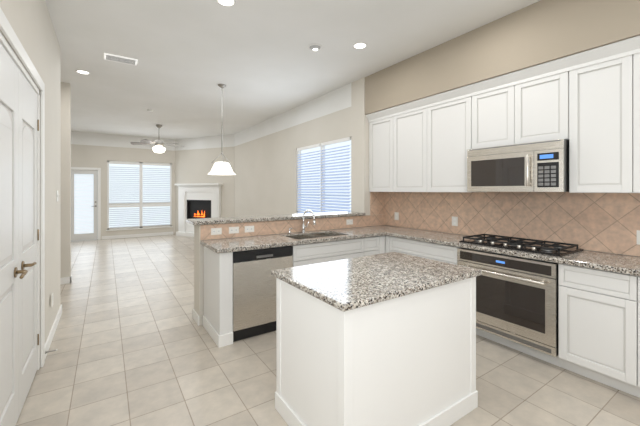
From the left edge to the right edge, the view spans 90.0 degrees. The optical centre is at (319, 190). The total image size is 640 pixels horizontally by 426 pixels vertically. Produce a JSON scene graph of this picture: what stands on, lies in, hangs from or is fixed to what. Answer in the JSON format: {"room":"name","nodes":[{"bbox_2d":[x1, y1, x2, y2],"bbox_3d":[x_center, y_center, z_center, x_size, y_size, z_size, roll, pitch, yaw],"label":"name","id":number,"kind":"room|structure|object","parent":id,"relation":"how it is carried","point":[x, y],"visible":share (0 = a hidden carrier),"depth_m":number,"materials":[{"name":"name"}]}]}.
{"room":"kitchen","nodes":[
{"label":"kitchen","id":0,"kind":"room"},
{"bbox_2d":[0,0,59,342],"bbox_3d":[-1.169,-0.115,0.830,0.120,3.150,7.080,0,0,-34],"label":"wall","id":1,"kind":"structure","parent":0,"point":[30,20],"depth_m":3.01,"materials":[{"name":"paint"}]},
{"bbox_2d":[0,43,27,425],"bbox_3d":[-1.720,0.334,1.766,0.099,2.228,0.668,0,0,-34],"label":"pantry door","id":2,"kind":"structure","parent":1,"relation":"in","point":[9,71],"depth_m":1.84,"materials":[{"name":"white wood"}]},
{"bbox_2d":[0,8,44,369],"bbox_3d":[-1.950,0.278,2.016,0.136,2.365,1.590,0,0,-34],"label":"door frame","id":3,"kind":"structure","parent":1,"relation":"attached to","point":[7,30],"depth_m":2.62,"materials":[{"name":"white wood"}]},
{"bbox_2d":[19,69,38,415],"bbox_3d":[-2.095,0.334,2.328,0.099,2.228,0.675,0,0,-34],"label":"pantry door","id":4,"kind":"structure","parent":1,"relation":"in","point":[28,122],"depth_m":2.27,"materials":[{"name":"white wood"}]},
{"bbox_2d":[45,232,172,358],"bbox_3d":[-2.496,1.409,3.930,6.179,0.099,13.689,0,0,-34],"label":"baseboard","id":5,"kind":"structure","parent":1,"relation":"attached to","point":[64,280],"depth_m":5.01,"materials":[{"name":"white wood"}]},
{"bbox_2d":[60,82,70,277],"bbox_3d":[-5.030,-0.115,4.402,2.528,3.150,0.130,0,0,-34],"label":"wall","id":6,"kind":"structure","parent":0,"point":[65,88],"depth_m":5.02,"materials":[{"name":"paint"}]},
{"bbox_2d":[71,131,174,239],"bbox_3d":[-6.292,-0.115,9.699,6.318,3.150,0.120,0,0,-34],"label":"wall","id":7,"kind":"structure","parent":0,"point":[91,150],"depth_m":9.65,"materials":[{"name":"paint"}]},
{"bbox_2d":[71,170,97,240],"bbox_3d":[-6.839,0.426,9.274,0.652,2.044,0.099,0,0,-34],"label":"patio door","id":8,"kind":"structure","parent":7,"relation":"in","point":[85,235],"depth_m":9.30,"materials":[{"name":"white"}]},
{"bbox_2d":[71,167,100,239],"bbox_3d":[-6.829,0.395,9.258,0.800,2.130,0.015,0,0,-34],"label":"door frame","id":9,"kind":"structure","parent":7,"relation":"attached to","point":[74,168],"depth_m":9.46,"materials":[{"name":"white wood"}]},
{"bbox_2d":[106,161,172,230],"bbox_3d":[-5.645,0.155,10.096,1.840,2.110,0.120,0,0,-34],"label":"window","id":10,"kind":"structure","parent":7,"relation":"in","point":[141,203],"depth_m":10.10,"materials":[{"name":"white"}]},
{"bbox_2d":[109,162,169,227],"bbox_3d":[-5.639,0.140,10.087,1.680,1.990,0.050,0,0,-34],"label":"blinds","id":11,"kind":"object","parent":10,"relation":"attached to","point":[159,201],"visible":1,"depth_m":10.02,"materials":[{"name":"white plastic"}]},
{"bbox_2d":[175,134,233,234],"bbox_3d":[-3.690,-0.114,10.103,1.298,3.148,2.098,0,0,-34],"label":"wall","id":12,"kind":"structure","parent":0,"point":[194,161],"depth_m":10.08,"materials":[{"name":"paint"}]},
{"bbox_2d":[194,215,363,325],"bbox_3d":[-0.392,0.916,4.219,2.358,1.088,0.250,0,0,-34],"label":"wall","id":13,"kind":"structure","parent":0,"point":[198,248],"depth_m":3.50,"materials":[{"name":"paint"}]},
{"bbox_2d":[193,309,198,325],"bbox_3d":[-0.409,1.409,4.215,2.354,0.099,0.265,0,0,-34],"label":"baseboard","id":14,"kind":"structure","parent":13,"relation":"attached to","point":[195,315],"depth_m":3.55,"materials":[{"name":"white wood"}]},
{"bbox_2d":[186,211,364,224],"bbox_3d":[-0.440,0.349,4.226,2.427,0.039,0.385,0,0,-34],"label":"bar","id":15,"kind":"object","parent":13,"relation":"on","point":[220,220],"visible":1,"depth_m":3.92,"materials":[{"name":"stone"}]},
{"bbox_2d":[200,192,383,239],"bbox_3d":[-0.146,0.269,4.226,2.756,0.537,0.011,0,0,-34],"label":"backsplash","id":16,"kind":"structure","parent":13,"relation":"attached to","point":[376,198],"depth_m":4.15,"materials":[{"name":"tile"}]},
{"bbox_2d":[211,228,221,234],"bbox_3d":[-1.147,0.453,3.544,0.116,0.075,0.007,0,0,-34],"label":"outlet","id":17,"kind":"object","parent":16,"relation":"attached to","point":[214,231],"visible":1,"depth_m":3.54,"materials":[{"name":"white plastic"}]},
{"bbox_2d":[229,227,238,233],"bbox_3d":[-0.983,0.453,3.655,0.116,0.075,0.007,0,0,-34],"label":"outlet","id":18,"kind":"object","parent":16,"relation":"attached to","point":[232,230],"visible":1,"depth_m":3.65,"materials":[{"name":"white plastic"}]},
{"bbox_2d":[245,226,253,232],"bbox_3d":[-0.828,0.453,3.758,0.116,0.075,0.007,0,0,-34],"label":"outlet","id":19,"kind":"object","parent":16,"relation":"attached to","point":[247,228],"visible":1,"depth_m":3.76,"materials":[{"name":"white plastic"}]},
{"bbox_2d":[346,219,352,224],"bbox_3d":[0.427,0.453,4.597,0.116,0.075,0.007,0,0,-34],"label":"outlet","id":20,"kind":"object","parent":16,"relation":"attached to","point":[349,221],"visible":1,"depth_m":4.59,"materials":[{"name":"white plastic"}]},
{"bbox_2d":[45,0,540,139],"bbox_3d":[-2.313,-1.750,4.107,7.120,0.120,14.200,0,0,-34],"label":"ceiling","id":21,"kind":"structure","parent":0,"point":[183,49],"depth_m":3.81,"materials":[{"name":"paint"}]},
{"bbox_2d":[76,70,89,74],"bbox_3d":[-3.380,-1.686,4.564,0.170,0.006,0.170,0,0,-34],"label":"recessed light","id":22,"kind":"object","parent":21,"relation":"in","point":[77,71],"visible":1,"depth_m":4.57,"materials":[{"name":"white"}]},
{"bbox_2d":[104,53,137,64],"bbox_3d":[-2.558,-1.683,4.112,0.360,0.013,0.200,0,0,-34],"label":"ceiling vent","id":23,"kind":"object","parent":21,"relation":"in","point":[110,57],"visible":1,"depth_m":4.09,"materials":[{"name":"white metal"}]},
{"bbox_2d":[130,124,183,152],"bbox_3d":[-4.168,-1.328,8.296,1.277,0.721,1.240,0,0,-34],"label":"ceiling fan","id":24,"kind":"object","parent":21,"relation":"hanging from","point":[158,148],"depth_m":8.17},
{"bbox_2d":[208,84,235,174],"bbox_3d":[-1.570,-0.972,5.126,0.440,1.434,0.440,0,0,-34],"label":"pendant light","id":25,"kind":"object","parent":21,"relation":"hanging from","point":[221,167],"visible":1,"depth_m":5.07,"materials":[{"name":"white glass"}]},
{"bbox_2d":[216,0,235,6],"bbox_3d":[-0.838,-1.686,2.854,0.170,0.006,0.170,0,0,-34],"label":"recessed light","id":26,"kind":"object","parent":21,"relation":"in","point":[226,3],"visible":1,"depth_m":2.87,"materials":[{"name":"white"}]},
{"bbox_2d":[308,44,321,50],"bbox_3d":[-0.059,-1.677,3.769,0.170,0.024,0.170,0,0,-34],"label":"recessed light","id":27,"kind":"object","parent":21,"relation":"in","point":[314,47],"visible":1,"depth_m":3.74,"materials":[{"name":"white"}]},
{"bbox_2d":[353,42,366,48],"bbox_3d":[0.466,-1.686,3.730,0.170,0.006,0.170,0,0,-34],"label":"recessed light","id":28,"kind":"object","parent":21,"relation":"in","point":[360,45],"visible":1,"depth_m":3.72,"materials":[{"name":"white"}]},
{"bbox_2d":[234,77,382,226],"bbox_3d":[-1.312,-0.115,8.204,0.540,3.150,7.898,0,0,-34],"label":"wall","id":29,"kind":"structure","parent":0,"point":[265,153],"depth_m":6.61,"materials":[{"name":"paint"}]},
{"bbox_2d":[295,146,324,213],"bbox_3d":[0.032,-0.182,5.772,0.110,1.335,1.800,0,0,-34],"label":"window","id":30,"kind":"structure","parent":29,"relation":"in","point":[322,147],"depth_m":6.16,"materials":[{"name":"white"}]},
{"bbox_2d":[297,137,350,213],"bbox_3d":[0.021,-0.195,5.764,0.050,1.306,1.670,0,0,-34],"label":"blinds","id":31,"kind":"object","parent":30,"relation":"attached to","point":[346,138],"visible":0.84,"depth_m":5.65,"materials":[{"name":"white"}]},
{"bbox_2d":[16,235,639,425],"bbox_3d":[-2.313,1.520,4.107,7.120,0.120,14.200,0,0,-34],"label":"floor","id":32,"kind":"structure","parent":0,"point":[132,351],"depth_m":2.58,"materials":[{"name":"tile"}]},
{"bbox_2d":[174,183,222,236],"bbox_3d":[-3.842,0.620,10.066,1.840,1.680,0.186,0,0,24],"label":"fireplace","id":33,"kind":"object","parent":32,"relation":"on","point":[195,200],"visible":0.8,"depth_m":10.15,"materials":[{"name":"white"}]},
{"bbox_2d":[233,246,292,341],"bbox_3d":[-0.709,1.028,3.457,0.645,0.865,0.572,0,0,-34],"label":"dishwasher","id":34,"kind":"object","parent":32,"relation":"on","point":[254,286],"visible":0.68,"depth_m":3.18,"materials":[{"name":"silver metal"}]},
{"bbox_2d":[203,236,384,347],"bbox_3d":[-0.208,1.022,3.814,2.158,0.876,0.596,0,0,-34],"label":"base cabinet","id":35,"kind":"object","parent":32,"relation":"on","point":[218,268],"visible":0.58,"depth_m":3.27,"materials":[{"name":"white wood"}]},
{"bbox_2d":[200,228,384,253],"bbox_3d":[-0.226,0.560,3.789,2.147,0.040,0.621,0,0,-34],"label":"countertop","id":36,"kind":"structure","parent":35,"relation":"on","point":[226,245],"depth_m":3.48,"materials":[{"name":"stone"}]},
{"bbox_2d":[288,210,315,233],"bbox_3d":[-0.232,0.391,4.034,0.338,0.296,0.174,0,0,-9],"label":"faucet","id":37,"kind":"object","parent":36,"relation":"on","point":[314,221],"visible":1,"depth_m":4.05,"materials":[{"name":"silver metal"}]},
{"bbox_2d":[286,232,344,239],"bbox_3d":[-0.047,0.652,3.902,0.732,0.200,0.392,0,0,-34],"label":"sink","id":38,"kind":"object","parent":36,"relation":"in","point":[325,234],"visible":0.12,"depth_m":4.04,"materials":[{"name":"silver metal"}]},
{"bbox_2d":[275,277,477,425],"bbox_3d":[0.379,1.016,2.155,1.143,0.888,0.759,0,0,-34],"label":"base cabinet","id":39,"kind":"object","parent":32,"relation":"on","point":[407,360],"visible":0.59,"depth_m":1.82,"materials":[{"name":"white wood"}]},
{"bbox_2d":[271,252,481,311],"bbox_3d":[0.380,0.552,2.152,1.185,0.035,0.795,0,0,-34],"label":"countertop","id":40,"kind":"structure","parent":39,"relation":"on","point":[351,283],"depth_m":1.99,"materials":[{"name":"stone"}]},
{"bbox_2d":[384,235,639,397],"bbox_3d":[2.097,1.022,2.842,0.586,0.876,4.800,0,0,-34],"label":"base cabinet","id":41,"kind":"object","parent":32,"relation":"on","point":[599,310],"visible":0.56,"depth_m":2.41,"materials":[{"name":"white wood"}]},
{"bbox_2d":[356,225,639,275],"bbox_3d":[2.082,0.560,2.832,0.619,0.040,4.800,0,0,-34],"label":"countertop","id":42,"kind":"structure","parent":41,"relation":"on","point":[625,264],"depth_m":2.74,"materials":[{"name":"stone"}]},
{"bbox_2d":[459,234,583,256],"bbox_3d":[1.916,0.511,3.116,0.500,0.056,0.900,0,0,-34],"label":"cooktop","id":43,"kind":"object","parent":42,"relation":"in","point":[555,249],"visible":1,"depth_m":2.97,"materials":[{"name":"black metal"}]},
{"bbox_2d":[457,248,557,356],"bbox_3d":[1.863,0.972,3.081,0.613,0.747,0.870,0,0,-34],"label":"oven","id":44,"kind":"object","parent":41,"relation":"in","point":[517,297],"visible":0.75,"depth_m":2.82,"materials":[{"name":"silver metal"}]},
{"bbox_2d":[365,0,639,114],"bbox_3d":[2.449,-1.411,2.480,0.408,0.555,5.796,0,0,-34],"label":"wall","id":45,"kind":"structure","parent":0,"point":[543,31],"depth_m":3.07,"materials":[{"name":"paint"}]},
{"bbox_2d":[387,225,638,256],"bbox_3d":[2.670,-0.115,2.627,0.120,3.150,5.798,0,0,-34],"label":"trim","id":46,"kind":"structure","parent":0,"point":[387,225],"depth_m":3.85,"materials":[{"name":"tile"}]},
{"bbox_2d":[366,35,639,192],"bbox_3d":[2.180,-0.555,2.898,0.386,1.150,4.800,0,0,-34],"label":"upper cabinet","id":47,"kind":"object","parent":46,"relation":"attached to","point":[590,99],"visible":0.94,"depth_m":2.98,"materials":[{"name":"white wood"}]},
{"bbox_2d":[467,139,568,191],"bbox_3d":[1.961,-0.211,3.158,0.456,0.447,0.862,0,0,-34],"label":"microwave","id":48,"kind":"object","parent":47,"relation":"attached to","point":[543,166],"visible":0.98,"depth_m":2.97,"materials":[{"name":"silver metal"}]},
{"bbox_2d":[384,192,639,256],"bbox_3d":[2.338,0.269,3.005,0.011,0.537,4.796,0,0,-34],"label":"backsplash","id":49,"kind":"structure","parent":46,"relation":"attached to","point":[601,222],"depth_m":3.27,"materials":[{"name":"tile"}]},
{"bbox_2d":[394,212,398,219],"bbox_3d":[1.143,0.383,4.775,0.006,0.115,0.080,0,0,-34],"label":"outlet","id":50,"kind":"object","parent":49,"relation":"attached to","point":[396,214],"visible":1,"depth_m":4.77,"materials":[{"name":"white plastic"}]},
{"bbox_2d":[452,216,457,225],"bbox_3d":[1.675,0.383,3.978,0.006,0.115,0.080,0,0,-34],"label":"outlet","id":51,"kind":"object","parent":49,"relation":"attached to","point":[454,219],"visible":1,"depth_m":3.98,"materials":[{"name":"white plastic"}]},
{"bbox_2d":[637,230,639,244],"bbox_3d":[2.610,0.383,2.582,0.006,0.115,0.080,0,0,-34],"label":"outlet","id":52,"kind":"object","parent":49,"relation":"attached to","point":[638,231],"visible":1,"depth_m":2.60,"materials":[{"name":"white plastic"}]},
{"label":"outside","id":53,"kind":"structure","parent":0,"visible":0},
{"bbox_2d":[301,141,350,212],"bbox_3d":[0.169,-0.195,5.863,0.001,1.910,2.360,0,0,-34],"label":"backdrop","id":54,"kind":"structure","parent":53,"point":[346,142],"depth_m":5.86,"materials":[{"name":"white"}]},
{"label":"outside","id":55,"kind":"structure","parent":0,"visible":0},
{"bbox_2d":[74,174,93,233],"bbox_3d":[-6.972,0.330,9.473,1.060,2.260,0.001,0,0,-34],"label":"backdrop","id":56,"kind":"structure","parent":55,"point":[86,174],"depth_m":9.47,"materials":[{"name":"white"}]},
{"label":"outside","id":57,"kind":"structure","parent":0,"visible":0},
{"bbox_2d":[109,164,169,226],"bbox_3d":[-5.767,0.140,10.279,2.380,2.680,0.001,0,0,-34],"label":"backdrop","id":58,"kind":"structure","parent":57,"point":[110,165],"depth_m":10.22,"materials":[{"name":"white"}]}
]}

